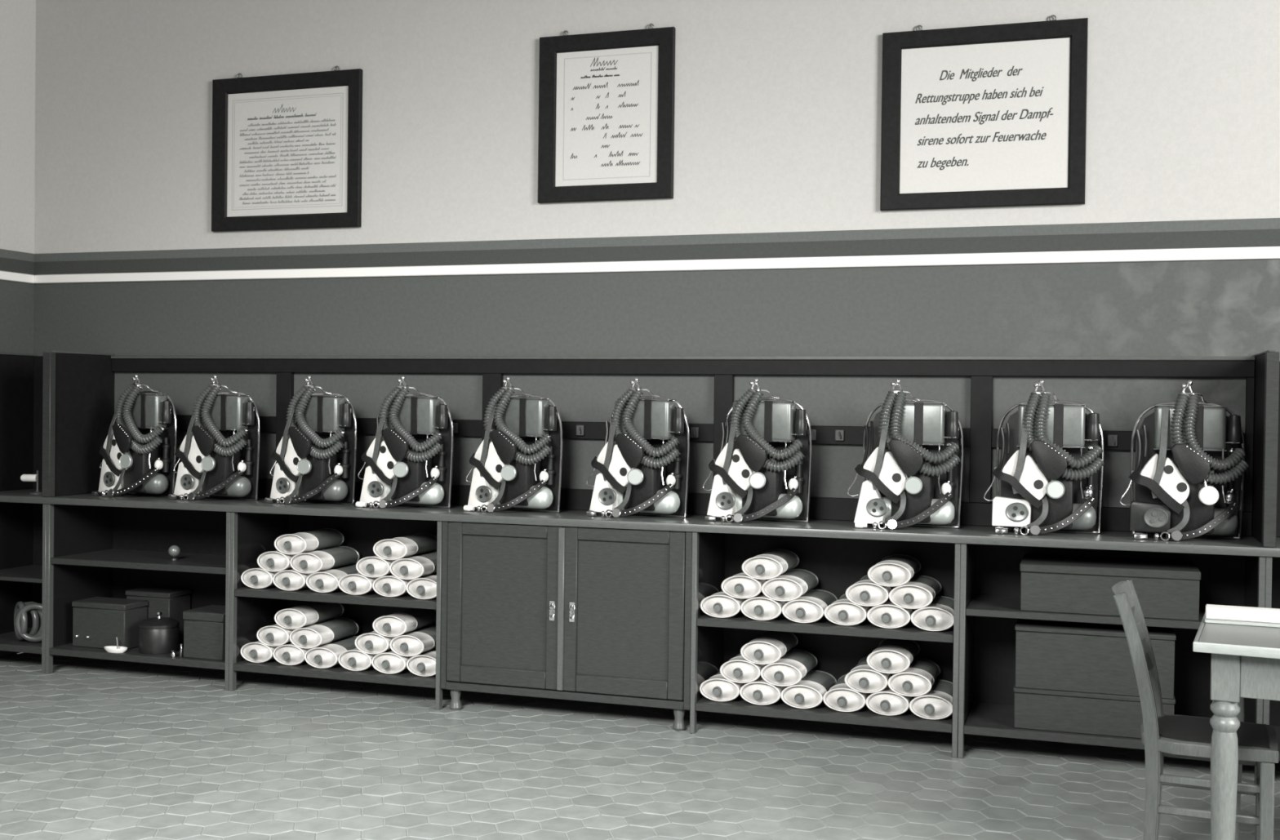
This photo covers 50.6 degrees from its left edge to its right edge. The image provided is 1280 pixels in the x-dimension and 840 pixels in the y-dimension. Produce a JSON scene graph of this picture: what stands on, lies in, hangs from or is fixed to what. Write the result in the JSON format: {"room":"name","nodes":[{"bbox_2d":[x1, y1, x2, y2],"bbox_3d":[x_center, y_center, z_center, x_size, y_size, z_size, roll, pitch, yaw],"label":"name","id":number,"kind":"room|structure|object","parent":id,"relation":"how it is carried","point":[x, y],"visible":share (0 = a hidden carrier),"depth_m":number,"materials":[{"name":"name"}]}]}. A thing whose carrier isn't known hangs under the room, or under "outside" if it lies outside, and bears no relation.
{"room":"emergency services station","nodes":[
{"label":"emergency services station","id":0,"kind":"room"},
{"bbox_2d":[0,0,35,657],"bbox_3d":[-4.622,-0.613,4.124,0.001,3.900,7.500,1,1,18],"label":"wall","id":1,"kind":"structure","parent":0,"point":[17,17],"depth_m":7.55,"materials":[{"name":"grey paint"}]},
{"bbox_2d":[0,270,35,284],"bbox_3d":[-4.615,-0.768,4.120,0.012,0.050,7.500,1,1,18],"label":"trim","id":2,"kind":"structure","parent":1,"relation":"attached to","point":[4,275],"depth_m":7.54,"materials":[{"name":"white paint"}]},
{"bbox_2d":[0,352,43,490],"bbox_3d":[-3.541,0.021,6.550,0.534,0.759,2.218,1,1,18],"label":"panelling","id":3,"kind":"object","parent":1,"relation":"attached to","point":[21,375],"visible":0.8,"depth_m":7.57,"materials":[{"name":"brown wood"}]},
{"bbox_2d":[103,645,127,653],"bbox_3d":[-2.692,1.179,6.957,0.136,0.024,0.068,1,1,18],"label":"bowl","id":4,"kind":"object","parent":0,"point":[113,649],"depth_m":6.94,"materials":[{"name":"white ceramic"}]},
{"bbox_2d":[0,652,1279,839],"bbox_3d":[-0.568,1.404,2.788,8.598,0.005,7.500,1,1,18],"label":"floor","id":5,"kind":"structure","parent":0,"point":[91,748],"depth_m":5.32,"materials":[{"name":"grey tile"}]},
{"bbox_2d":[0,502,46,673],"bbox_3d":[-3.273,0.873,7.369,0.545,0.884,0.493,1,1,18],"label":"open shelf unit","id":6,"kind":"object","parent":5,"relation":"on","point":[23,526],"depth_m":7.48,"materials":[{"name":"black wood"}]},
{"bbox_2d":[44,503,230,690],"bbox_3d":[-2.483,0.885,7.105,1.120,0.884,0.493,1,1,18],"label":"open shelf unit","id":7,"kind":"object","parent":5,"relation":"on","point":[92,551],"visible":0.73,"depth_m":7.27,"materials":[{"name":"black wood"}]},
{"bbox_2d":[71,596,147,649],"bbox_3d":[-2.793,1.069,7.133,0.338,0.237,0.196,1,1,18],"label":"box","id":8,"kind":"object","parent":7,"relation":"on","point":[97,621],"visible":0.99,"depth_m":7.06,"materials":[{"name":"grey metal"}]},
{"bbox_2d":[103,636,127,653],"bbox_3d":[-2.692,1.153,6.957,0.136,0.076,0.068,1,1,18],"label":"shallow dish","id":9,"kind":"object","parent":7,"relation":"on","point":[113,649],"visible":1,"depth_m":6.94,"materials":[{"name":"white ceramic"}]},
{"bbox_2d":[125,586,191,643],"bbox_3d":[-2.585,1.050,7.274,0.283,0.278,0.188,1,1,18],"label":"box","id":10,"kind":"object","parent":7,"relation":"on","point":[171,602],"visible":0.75,"depth_m":7.20,"materials":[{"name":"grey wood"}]},
{"bbox_2d":[137,611,179,654],"bbox_3d":[-2.485,1.091,6.998,0.202,0.204,0.202,1,1,18],"label":"lidded canister","id":11,"kind":"object","parent":7,"relation":"on","point":[157,635],"visible":0.97,"depth_m":6.92,"materials":[{"name":"metal"}]},
{"bbox_2d":[180,604,225,660],"bbox_3d":[-2.161,1.081,6.904,0.250,0.235,0.242,1,1,18],"label":"box","id":12,"kind":"object","parent":7,"relation":"on","point":[204,627],"visible":0.78,"depth_m":6.79,"materials":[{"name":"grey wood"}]},
{"bbox_2d":[0,488,1279,557],"bbox_3d":[0.002,0.465,6.271,7.441,0.035,0.508,1,1,18],"label":"countertop","id":13,"kind":"structure","parent":7,"relation":"on","point":[965,534],"depth_m":6.02,"materials":[{"name":"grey wood"}]},
{"bbox_2d":[20,470,42,494],"bbox_3d":[-3.250,0.332,7.264,0.122,0.127,0.078,1,1,7],"label":"lamp","id":14,"kind":"object","parent":13,"relation":"on","point":[24,477],"visible":0.96,"depth_m":7.24,"materials":[{"name":"grey metal"}]},
{"bbox_2d":[42,351,114,497],"bbox_3d":[-3.005,0.018,7.274,0.050,0.760,0.502,1,1,18],"label":"end panel","id":15,"kind":"object","parent":13,"relation":"on","point":[78,388],"visible":0.92,"depth_m":7.22,"materials":[{"name":"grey wood"}]},
{"bbox_2d":[91,374,177,497],"bbox_3d":[-2.679,0.082,7.142,0.478,0.645,0.227,1,1,34],"label":"apparatus","id":16,"kind":"object","parent":13,"relation":"on","point":[143,446],"visible":1,"depth_m":7.10,"materials":[{"name":"silver metal"}]},
{"bbox_2d":[129,393,168,429],"bbox_3d":[-2.618,-0.046,7.180,0.288,0.186,0.152,1,1,18],"label":"canister","id":17,"kind":"object","parent":16,"relation":"on","point":[147,411],"depth_m":7.11,"materials":[{"name":"metal"}]},
{"bbox_2d":[168,374,259,500],"bbox_3d":[-2.207,0.089,6.976,0.481,0.645,0.227,1,1,28],"label":"apparatus","id":18,"kind":"object","parent":13,"relation":"on","point":[223,448],"visible":1,"depth_m":6.95,"materials":[{"name":"silver metal"}]},
{"bbox_2d":[201,394,249,431],"bbox_3d":[-2.151,-0.039,7.020,0.287,0.186,0.126,1,1,18],"label":"canister","id":19,"kind":"object","parent":18,"relation":"on","point":[227,412],"depth_m":6.96,"materials":[{"name":"metal"}]},
{"bbox_2d":[264,375,356,504],"bbox_3d":[-1.668,0.098,6.803,0.481,0.645,0.227,1,1,32],"label":"apparatus","id":20,"kind":"object","parent":13,"relation":"on","point":[322,451],"visible":1,"depth_m":6.77,"materials":[{"name":"silver metal"}]},
{"bbox_2d":[297,395,346,432],"bbox_3d":[-1.609,-0.030,6.844,0.288,0.186,0.144,1,1,18],"label":"canister","id":21,"kind":"object","parent":20,"relation":"on","point":[320,414],"depth_m":6.78,"materials":[{"name":"metal"}]},
{"bbox_2d":[355,375,453,508],"bbox_3d":[-1.170,0.106,6.623,0.478,0.645,0.227,1,1,26],"label":"apparatus","id":22,"kind":"object","parent":13,"relation":"on","point":[412,446],"visible":1,"depth_m":6.60,"materials":[{"name":"silver metal"}]},
{"bbox_2d":[387,396,440,435],"bbox_3d":[-1.114,-0.022,6.669,0.286,0.186,0.117,1,1,18],"label":"canister","id":23,"kind":"object","parent":22,"relation":"on","point":[419,415],"depth_m":6.61,"materials":[{"name":"metal"}]},
{"bbox_2d":[463,376,562,512],"bbox_3d":[-0.623,0.115,6.455,0.479,0.645,0.227,1,1,31],"label":"apparatus","id":24,"kind":"object","parent":13,"relation":"on","point":[522,451],"visible":1,"depth_m":6.42,"materials":[{"name":"silver metal"}]},
{"bbox_2d":[496,397,550,436],"bbox_3d":[-0.564,-0.013,6.496,0.288,0.186,0.140,1,1,18],"label":"canister","id":25,"kind":"object","parent":24,"relation":"on","point":[522,416],"depth_m":6.44,"materials":[{"name":"metal"}]},
{"bbox_2d":[586,377,689,518],"bbox_3d":[-0.028,0.125,6.250,0.482,0.645,0.227,1,1,30],"label":"apparatus","id":26,"kind":"object","parent":13,"relation":"on","point":[643,464],"visible":1,"depth_m":6.22,"materials":[{"name":"silver metal"}]},
{"bbox_2d":[617,399,676,439],"bbox_3d":[0.029,-0.003,6.293,0.288,0.186,0.135,1,1,18],"label":"canister","id":27,"kind":"object","parent":26,"relation":"on","point":[652,419],"depth_m":6.24,"materials":[{"name":"metal"}]},
{"bbox_2d":[111,355,1255,536],"bbox_3d":[-0.180,0.066,6.569,5.777,0.752,0.058,1,1,18],"label":"framework","id":28,"kind":"object","parent":13,"relation":"on","point":[981,437],"visible":0.59,"depth_m":6.33,"materials":[{"name":"brown wood"}]},
{"bbox_2d":[702,377,812,522],"bbox_3d":[0.511,0.134,6.069,0.482,0.645,0.227,1,1,28],"label":"apparatus","id":29,"kind":"object","parent":13,"relation":"on","point":[762,464],"visible":1,"depth_m":6.04,"materials":[{"name":"silver metal"}]},
{"bbox_2d":[733,400,796,442],"bbox_3d":[0.566,0.006,6.114,0.287,0.186,0.126,1,1,18],"label":"canister","id":30,"kind":"object","parent":29,"relation":"on","point":[775,421],"depth_m":6.06,"materials":[{"name":"metal"}]},
{"bbox_2d":[847,378,963,529],"bbox_3d":[1.138,0.144,5.843,0.479,0.645,0.227,1,1,21],"label":"apparatus","id":31,"kind":"object","parent":13,"relation":"on","point":[911,468],"visible":1,"depth_m":5.82,"materials":[{"name":"silver metal"}]},
{"bbox_2d":[880,401,946,445],"bbox_3d":[1.188,0.016,5.894,0.282,0.186,0.094,1,1,18],"label":"canister","id":32,"kind":"object","parent":31,"relation":"on","point":[924,424],"depth_m":5.84,"materials":[{"name":"metal"}]},
{"bbox_2d":[983,379,1103,535],"bbox_3d":[1.686,0.153,5.660,0.478,0.645,0.227,1,1,18],"label":"apparatus","id":33,"kind":"object","parent":13,"relation":"on","point":[1047,470],"visible":1,"depth_m":5.64,"materials":[{"name":"silver metal"}]},
{"bbox_2d":[1016,403,1085,448],"bbox_3d":[1.734,0.025,5.712,0.278,0.186,0.081,1,1,18],"label":"canister","id":34,"kind":"object","parent":33,"relation":"on","point":[1065,424],"depth_m":5.66,"materials":[{"name":"metal"}]},
{"bbox_2d":[1120,380,1248,541],"bbox_3d":[2.202,0.162,5.488,0.482,0.645,0.227,1,1,18],"label":"apparatus","id":35,"kind":"object","parent":13,"relation":"on","point":[1189,463],"visible":1,"depth_m":5.46,"materials":[{"name":"silver metal"}]},
{"bbox_2d":[1152,404,1226,451],"bbox_3d":[2.248,0.033,5.541,0.278,0.186,0.081,1,1,18],"label":"canister","id":36,"kind":"object","parent":35,"relation":"on","point":[1211,423],"depth_m":5.49,"materials":[{"name":"metal"}]},
{"bbox_2d":[1251,350,1279,547],"bbox_3d":[2.502,0.108,5.438,0.047,0.760,0.502,1,1,18],"label":"end panel","id":37,"kind":"object","parent":13,"relation":"on","point":[1266,397],"visible":1,"depth_m":5.21,"materials":[{"name":"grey wood"}]},
{"bbox_2d":[228,511,442,710],"bbox_3d":[-1.402,0.903,6.745,1.156,0.884,0.493,1,1,18],"label":"open shelf unit","id":38,"kind":"object","parent":5,"relation":"on","point":[252,535],"visible":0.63,"depth_m":6.75,"materials":[{"name":"black wood"}]},
{"bbox_2d":[240,640,291,662],"bbox_3d":[-1.850,1.152,6.878,0.183,0.101,0.385,1,1,18],"label":"cartridge","id":39,"kind":"object","parent":38,"relation":"on","point":[257,651],"visible":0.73,"depth_m":6.72,"materials":[{"name":"grey metal"}]},
{"bbox_2d":[240,567,293,588],"bbox_3d":[-1.846,0.784,6.873,0.183,0.101,0.385,1,1,18],"label":"cartridge","id":40,"kind":"object","parent":38,"relation":"on","point":[255,578],"visible":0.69,"depth_m":6.71,"materials":[{"name":"grey metal"}]},
{"bbox_2d":[272,566,340,591],"bbox_3d":[-1.672,0.787,6.812,0.183,0.101,0.385,1,1,18],"label":"cartridge","id":41,"kind":"object","parent":38,"relation":"on","point":[291,580],"visible":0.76,"depth_m":6.65,"materials":[{"name":"grey metal"}]},
{"bbox_2d":[257,548,324,571],"bbox_3d":[-1.757,0.697,6.843,0.183,0.101,0.385,1,1,18],"label":"cartridge","id":42,"kind":"object","parent":41,"relation":"on","point":[271,561],"visible":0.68,"depth_m":6.68,"materials":[{"name":"grey metal"}]},
{"bbox_2d":[272,639,341,665],"bbox_3d":[-1.674,1.155,6.825,0.183,0.101,0.385,1,1,18],"label":"cartridge","id":43,"kind":"object","parent":38,"relation":"on","point":[290,654],"visible":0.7,"depth_m":6.67,"materials":[{"name":"grey metal"}]},
{"bbox_2d":[256,620,325,646],"bbox_3d":[-1.761,1.065,6.850,0.183,0.101,0.385,1,1,18],"label":"cartridge","id":44,"kind":"object","parent":43,"relation":"on","point":[274,635],"visible":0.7,"depth_m":6.69,"materials":[{"name":"grey metal"}]},
{"bbox_2d":[304,635,358,668],"bbox_3d":[-1.502,1.158,6.758,0.183,0.101,0.385,1,1,18],"label":"cartridge","id":45,"kind":"object","parent":38,"relation":"on","point":[326,655],"visible":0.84,"depth_m":6.62,"materials":[{"name":"grey metal"}]},
{"bbox_2d":[288,617,359,648],"bbox_3d":[-1.585,1.068,6.796,0.183,0.101,0.385,1,1,18],"label":"cartridge","id":46,"kind":"object","parent":45,"relation":"on","point":[313,636],"visible":1,"depth_m":6.68,"materials":[{"name":"grey metal"}]},
{"bbox_2d":[274,601,344,629],"bbox_3d":[-1.669,0.978,6.832,0.183,0.101,0.385,1,1,18],"label":"cartridge","id":47,"kind":"object","parent":46,"relation":"on","point":[299,616],"visible":0.93,"depth_m":6.71,"materials":[{"name":"grey metal"}]},
{"bbox_2d":[306,564,358,592],"bbox_3d":[-1.495,0.790,6.760,0.183,0.101,0.385,1,1,18],"label":"cartridge","id":48,"kind":"object","parent":38,"relation":"on","point":[326,581],"visible":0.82,"depth_m":6.61,"materials":[{"name":"grey metal"}]},
{"bbox_2d":[289,546,359,573],"bbox_3d":[-1.581,0.700,6.790,0.183,0.101,0.385,1,1,18],"label":"cartridge","id":49,"kind":"object","parent":48,"relation":"on","point":[313,562],"visible":1,"depth_m":6.67,"materials":[{"name":"grey metal"}]},
{"bbox_2d":[274,528,344,554],"bbox_3d":[-1.666,0.610,6.820,0.183,0.101,0.385,1,1,18],"label":"cartridge","id":50,"kind":"object","parent":49,"relation":"on","point":[307,541],"visible":1,"depth_m":6.70,"materials":[{"name":"grey metal"}]},
{"bbox_2d":[337,648,391,671],"bbox_3d":[-1.325,1.160,6.705,0.183,0.101,0.385,1,1,18],"label":"cartridge","id":51,"kind":"object","parent":38,"relation":"on","point":[354,660],"visible":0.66,"depth_m":6.55,"materials":[{"name":"grey metal"}]},
{"bbox_2d":[337,572,392,595],"bbox_3d":[-1.323,0.792,6.695,0.183,0.101,0.385,1,1,18],"label":"cartridge","id":52,"kind":"object","parent":38,"relation":"on","point":[357,584],"visible":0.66,"depth_m":6.54,"materials":[{"name":"grey metal"}]},
{"bbox_2d":[371,647,435,674],"bbox_3d":[-1.151,1.163,6.645,0.183,0.101,0.385,1,1,18],"label":"cartridge","id":53,"kind":"object","parent":38,"relation":"on","point":[388,662],"visible":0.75,"depth_m":6.49,"materials":[{"name":"grey metal"}]},
{"bbox_2d":[355,627,422,653],"bbox_3d":[-1.238,1.074,6.673,0.183,0.101,0.385,1,1,18],"label":"cartridge","id":54,"kind":"object","parent":53,"relation":"on","point":[372,642],"visible":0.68,"depth_m":6.52,"materials":[{"name":"grey metal"}]},
{"bbox_2d":[372,573,436,596],"bbox_3d":[-1.146,0.795,6.642,0.183,0.101,0.385,1,1,18],"label":"cartridge","id":55,"kind":"object","parent":38,"relation":"on","point":[391,585],"visible":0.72,"depth_m":6.48,"materials":[{"name":"grey metal"}]},
{"bbox_2d":[355,553,422,577],"bbox_3d":[-1.232,0.706,6.673,0.183,0.101,0.385,1,1,18],"label":"cartridge","id":56,"kind":"object","parent":55,"relation":"on","point":[373,566],"visible":0.61,"depth_m":6.52,"materials":[{"name":"grey metal"}]},
{"bbox_2d":[406,648,435,676],"bbox_3d":[-0.974,1.166,6.593,0.183,0.101,0.385,1,1,18],"label":"cartridge","id":57,"kind":"object","parent":38,"relation":"on","point":[424,664],"visible":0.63,"depth_m":6.44,"materials":[{"name":"grey metal"}]},
{"bbox_2d":[389,624,435,656],"bbox_3d":[-1.060,1.076,6.624,0.183,0.101,0.385,1,1,18],"label":"cartridge","id":58,"kind":"object","parent":57,"relation":"on","point":[416,642],"visible":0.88,"depth_m":6.48,"materials":[{"name":"grey metal"}]},
{"bbox_2d":[372,608,436,636],"bbox_3d":[-1.147,0.987,6.649,0.183,0.101,0.385,1,1,18],"label":"cartridge","id":59,"kind":"object","parent":58,"relation":"on","point":[394,624],"visible":0.91,"depth_m":6.52,"materials":[{"name":"grey metal"}]},
{"bbox_2d":[405,573,436,599],"bbox_3d":[-0.973,0.798,6.578,0.183,0.101,0.385,1,1,18],"label":"cartridge","id":60,"kind":"object","parent":38,"relation":"on","point":[424,588],"visible":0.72,"depth_m":6.42,"materials":[{"name":"grey metal"}]},
{"bbox_2d":[389,551,436,579],"bbox_3d":[-1.058,0.709,6.611,0.183,0.101,0.385,1,1,18],"label":"cartridge","id":61,"kind":"object","parent":60,"relation":"on","point":[415,566],"visible":0.84,"depth_m":6.47,"materials":[{"name":"grey metal"}]},
{"bbox_2d":[373,532,436,559],"bbox_3d":[-1.143,0.619,6.643,0.183,0.101,0.385,1,1,18],"label":"cartridge","id":62,"kind":"object","parent":61,"relation":"on","point":[397,548],"visible":0.96,"depth_m":6.52,"materials":[{"name":"grey metal"}]},
{"bbox_2d":[440,520,692,730],"bbox_3d":[-0.281,0.921,6.354,1.215,0.884,0.525,1,1,18],"label":"base cabinet","id":63,"kind":"object","parent":5,"relation":"on","point":[571,613],"visible":0.98,"depth_m":6.12,"materials":[{"name":"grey wood"}]},
{"bbox_2d":[445,680,683,709],"bbox_3d":[-0.282,1.246,6.366,1.155,0.035,0.482,1,1,18],"label":"rail","id":64,"kind":"object","parent":63,"relation":"attached to","point":[590,695],"depth_m":6.13,"materials":[{"name":"grey wood"}]},
{"bbox_2d":[689,532,960,757],"bbox_3d":[0.846,0.940,5.995,1.149,0.884,0.493,1,1,18],"label":"open shelf unit","id":65,"kind":"object","parent":5,"relation":"on","point":[837,563],"visible":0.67,"depth_m":6.08,"materials":[{"name":"black wood"}]},
{"bbox_2d":[699,671,747,701],"bbox_3d":[0.403,1.189,6.131,0.183,0.101,0.385,1,1,18],"label":"cartridge","id":66,"kind":"object","parent":65,"relation":"on","point":[717,687],"visible":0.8,"depth_m":5.97,"materials":[{"name":"grey metal"}]},
{"bbox_2d":[700,590,751,617],"bbox_3d":[0.405,0.819,6.120,0.183,0.101,0.385,1,1,18],"label":"cartridge","id":67,"kind":"object","parent":65,"relation":"on","point":[719,605],"visible":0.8,"depth_m":5.96,"materials":[{"name":"grey metal"}]},
{"bbox_2d":[739,675,787,705],"bbox_3d":[0.576,1.191,6.070,0.183,0.101,0.385,1,1,18],"label":"cartridge","id":68,"kind":"object","parent":65,"relation":"on","point":[758,691],"visible":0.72,"depth_m":5.91,"materials":[{"name":"grey metal"}]},
{"bbox_2d":[720,653,767,683],"bbox_3d":[0.492,1.102,6.103,0.183,0.101,0.385,1,1,18],"label":"cartridge","id":69,"kind":"object","parent":68,"relation":"on","point":[737,669],"visible":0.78,"depth_m":5.95,"materials":[{"name":"grey metal"}]},
{"bbox_2d":[740,592,790,620],"bbox_3d":[0.580,0.822,6.062,0.183,0.101,0.385,1,1,18],"label":"cartridge","id":70,"kind":"object","parent":65,"relation":"on","point":[758,607],"visible":0.78,"depth_m":5.91,"materials":[{"name":"grey metal"}]},
{"bbox_2d":[720,571,771,598],"bbox_3d":[0.497,0.732,6.101,0.183,0.101,0.385,1,1,18],"label":"cartridge","id":71,"kind":"object","parent":70,"relation":"on","point":[740,585],"visible":0.75,"depth_m":5.94,"materials":[{"name":"grey metal"}]},
{"bbox_2d":[780,670,836,708],"bbox_3d":[0.750,1.194,6.010,0.183,0.101,0.385,1,1,18],"label":"cartridge","id":72,"kind":"object","parent":65,"relation":"on","point":[809,692],"visible":0.86,"depth_m":5.87,"materials":[{"name":"grey metal"}]},
{"bbox_2d":[760,648,817,686],"bbox_3d":[0.666,1.105,6.044,0.183,0.101,0.385,1,1,18],"label":"cartridge","id":73,"kind":"object","parent":72,"relation":"on","point":[794,664],"visible":0.94,"depth_m":5.91,"materials":[{"name":"grey metal"}]},
{"bbox_2d":[740,630,798,664],"bbox_3d":[0.580,1.015,6.074,0.183,0.101,0.385,1,1,18],"label":"cartridge","id":74,"kind":"object","parent":73,"relation":"on","point":[769,646],"visible":0.98,"depth_m":5.94,"materials":[{"name":"grey metal"}]},
{"bbox_2d":[782,589,837,622],"bbox_3d":[0.755,0.824,6.006,0.183,0.101,0.385,1,1,18],"label":"cartridge","id":75,"kind":"object","parent":65,"relation":"on","point":[810,606],"visible":0.92,"depth_m":5.87,"materials":[{"name":"grey metal"}]},
{"bbox_2d":[761,568,818,601],"bbox_3d":[0.669,0.735,6.036,0.183,0.101,0.385,1,1,18],"label":"cartridge","id":76,"kind":"object","parent":75,"relation":"on","point":[789,585],"visible":0.99,"depth_m":5.90,"materials":[{"name":"grey metal"}]},
{"bbox_2d":[742,548,799,579],"bbox_3d":[0.586,0.645,6.072,0.183,0.101,0.385,1,1,18],"label":"cartridge","id":77,"kind":"object","parent":76,"relation":"on","point":[774,562],"visible":1,"depth_m":5.93,"materials":[{"name":"grey metal"}]},
{"bbox_2d":[822,673,871,711],"bbox_3d":[0.926,1.197,5.958,0.183,0.101,0.385,1,1,18],"label":"cartridge","id":78,"kind":"object","parent":65,"relation":"on","point":[840,697],"visible":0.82,"depth_m":5.80,"materials":[{"name":"grey metal"}]},
{"bbox_2d":[823,593,873,625],"bbox_3d":[0.930,0.827,5.951,0.183,0.101,0.385,1,1,18],"label":"cartridge","id":79,"kind":"object","parent":65,"relation":"on","point":[842,611],"visible":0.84,"depth_m":5.80,"materials":[{"name":"grey metal"}]},
{"bbox_2d":[865,683,914,715],"bbox_3d":[1.100,1.200,5.898,0.183,0.101,0.385,1,1,18],"label":"cartridge","id":80,"kind":"object","parent":65,"relation":"on","point":[886,701],"visible":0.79,"depth_m":5.74,"materials":[{"name":"grey metal"}]},
{"bbox_2d":[844,655,893,693],"bbox_3d":[1.015,1.110,5.929,0.183,0.101,0.385,1,1,18],"label":"cartridge","id":81,"kind":"object","parent":80,"relation":"on","point":[862,677],"visible":0.82,"depth_m":5.78,"materials":[{"name":"grey metal"}]},
{"bbox_2d":[866,598,915,628],"bbox_3d":[1.103,0.830,5.890,0.183,0.101,0.385,1,1,18],"label":"cartridge","id":82,"kind":"object","parent":65,"relation":"on","point":[887,615],"visible":0.74,"depth_m":5.74,"materials":[{"name":"grey metal"}]},
{"bbox_2d":[845,574,896,606],"bbox_3d":[1.018,0.740,5.918,0.183,0.101,0.385,1,1,18],"label":"cartridge","id":83,"kind":"object","parent":82,"relation":"on","point":[865,593],"visible":0.82,"depth_m":5.76,"materials":[{"name":"grey metal"}]},
{"bbox_2d":[909,679,952,719],"bbox_3d":[1.273,1.203,5.835,0.183,0.101,0.385,1,1,18],"label":"cartridge","id":84,"kind":"object","parent":65,"relation":"on","point":[937,703],"visible":0.84,"depth_m":5.69,"materials":[{"name":"grey metal"}]},
{"bbox_2d":[887,657,940,696],"bbox_3d":[1.189,1.113,5.870,0.183,0.101,0.385,1,1,18],"label":"cartridge","id":85,"kind":"object","parent":84,"relation":"on","point":[918,678],"visible":0.94,"depth_m":5.73,"materials":[{"name":"grey metal"}]},
{"bbox_2d":[866,638,919,673],"bbox_3d":[1.106,1.024,5.906,0.183,0.101,0.385,1,1,18],"label":"cartridge","id":86,"kind":"object","parent":85,"relation":"on","point":[891,655],"visible":0.93,"depth_m":5.77,"materials":[{"name":"grey metal"}]},
{"bbox_2d":[910,595,954,631],"bbox_3d":[1.279,0.833,5.834,0.183,0.101,0.385,1,1,18],"label":"cartridge","id":87,"kind":"object","parent":65,"relation":"on","point":[938,615],"visible":0.84,"depth_m":5.69,"materials":[{"name":"grey metal"}]},
{"bbox_2d":[888,574,942,608],"bbox_3d":[1.192,0.743,5.860,0.183,0.101,0.385,1,1,18],"label":"cartridge","id":88,"kind":"object","parent":87,"relation":"on","point":[919,591],"visible":0.96,"depth_m":5.72,"materials":[{"name":"grey metal"}]},
{"bbox_2d":[867,554,920,586],"bbox_3d":[1.108,0.654,5.894,0.183,0.101,0.385,1,1,18],"label":"cartridge","id":89,"kind":"object","parent":88,"relation":"on","point":[895,570],"visible":1,"depth_m":5.75,"materials":[{"name":"grey metal"}]},
{"bbox_2d":[957,543,1265,783],"bbox_3d":[1.936,0.958,5.632,1.146,0.884,0.493,1,1,18],"label":"open shelf unit","id":90,"kind":"object","parent":5,"relation":"on","point":[990,611],"visible":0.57,"depth_m":5.74,"materials":[{"name":"black wood"}]},
{"bbox_2d":[1013,684,1175,738],"bbox_3d":[1.881,1.180,5.631,0.618,0.166,0.394,1,1,18],"label":"wooden chest","id":91,"kind":"object","parent":90,"relation":"on","point":[1073,712],"visible":0.49,"depth_m":5.46,"materials":[{"name":"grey wood"}]},
{"bbox_2d":[1014,618,1176,698],"bbox_3d":[1.883,0.971,5.628,0.614,0.252,0.394,1,1,18],"label":"wooden chest","id":92,"kind":"object","parent":91,"relation":"on","point":[1051,655],"visible":0.7,"depth_m":5.46,"materials":[{"name":"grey wood"}]},
{"bbox_2d":[1019,553,1200,620],"bbox_3d":[1.936,0.686,5.608,0.685,0.193,0.394,1,1,18],"label":"wooden chest","id":93,"kind":"object","parent":90,"relation":"on","point":[1059,584],"visible":1,"depth_m":5.45,"materials":[{"name":"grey wood"}]},
{"bbox_2d":[1111,579,1278,839],"bbox_3d":[1.688,0.967,4.147,0.473,0.896,0.398,1,1,23],"label":"wooden chair","id":94,"kind":"object","parent":5,"relation":"on","point":[1174,735],"visible":0.97,"depth_m":4.03,"materials":[{"name":"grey wood"}]},
{"bbox_2d":[1192,611,1279,839],"bbox_3d":[2.315,1.026,3.847,1.350,0.800,0.800,1,1,25],"label":"wooden table","id":95,"kind":"object","parent":5,"relation":"on","point":[1245,660],"visible":0.94,"depth_m":3.78,"materials":[{"name":"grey wood"}]},
{"bbox_2d":[1204,604,1279,627],"bbox_3d":[2.141,0.597,3.962,0.904,0.050,0.058,1,1,22],"label":"paper stack","id":96,"kind":"object","parent":95,"relation":"on","point":[1215,614],"visible":1,"depth_m":4.07,"materials":[{"name":"white paper"}]},
{"bbox_2d":[1262,556,1279,760],"bbox_3d":[3.001,0.975,5.277,1.098,0.884,0.493,1,1,18],"label":"open shelf unit","id":97,"kind":"object","parent":5,"relation":"on","point":[1271,708],"visible":0.21,"depth_m":5.64,"materials":[{"name":"black wood"}]},
{"bbox_2d":[33,0,1279,536],"bbox_3d":[0.617,-0.575,6.330,8.545,3.900,0.001,1,1,18],"label":"wall","id":98,"kind":"structure","parent":0,"point":[778,103],"depth_m":6.47,"materials":[{"name":"grey paint"}]},
{"bbox_2d":[211,66,362,231],"bbox_3d":[-1.867,-1.424,7.135,0.896,0.839,0.029,1,1,18],"label":"framed notice","id":99,"kind":"object","parent":98,"relation":"attached to","point":[286,148],"visible":1,"depth_m":7.13,"materials":[{"name":"white paper"}]},
{"bbox_2d":[537,23,675,203],"bbox_3d":[-0.167,-1.484,6.568,0.691,0.839,0.029,1,1,18],"label":"framed notice","id":100,"kind":"object","parent":98,"relation":"attached to","point":[606,100],"visible":1,"depth_m":6.56,"materials":[{"name":"white paper"}]},
{"bbox_2d":[34,246,1279,284],"bbox_3d":[0.622,-0.730,6.320,8.533,0.050,0.014,1,1,18],"label":"trim","id":101,"kind":"structure","parent":98,"relation":"attached to","point":[1260,252],"depth_m":6.41,"materials":[{"name":"white paint"}]},
{"bbox_2d":[880,15,1088,211],"bbox_3d":[1.516,-1.358,6.008,0.882,0.828,0.029,1,1,18],"label":"framed notice","id":102,"kind":"object","parent":98,"relation":"attached to","point":[985,116],"visible":1,"depth_m":6.00,"materials":[{"name":"white paper"}]},
{"bbox_2d":[1275,361,1279,537],"bbox_3d":[3.100,0.129,5.496,1.065,0.731,0.018,1,1,18],"label":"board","id":103,"kind":"object","parent":98,"relation":"attached to","point":[1277,535],"visible":0.02,"depth_m":5.63,"materials":[{"name":"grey wood"}]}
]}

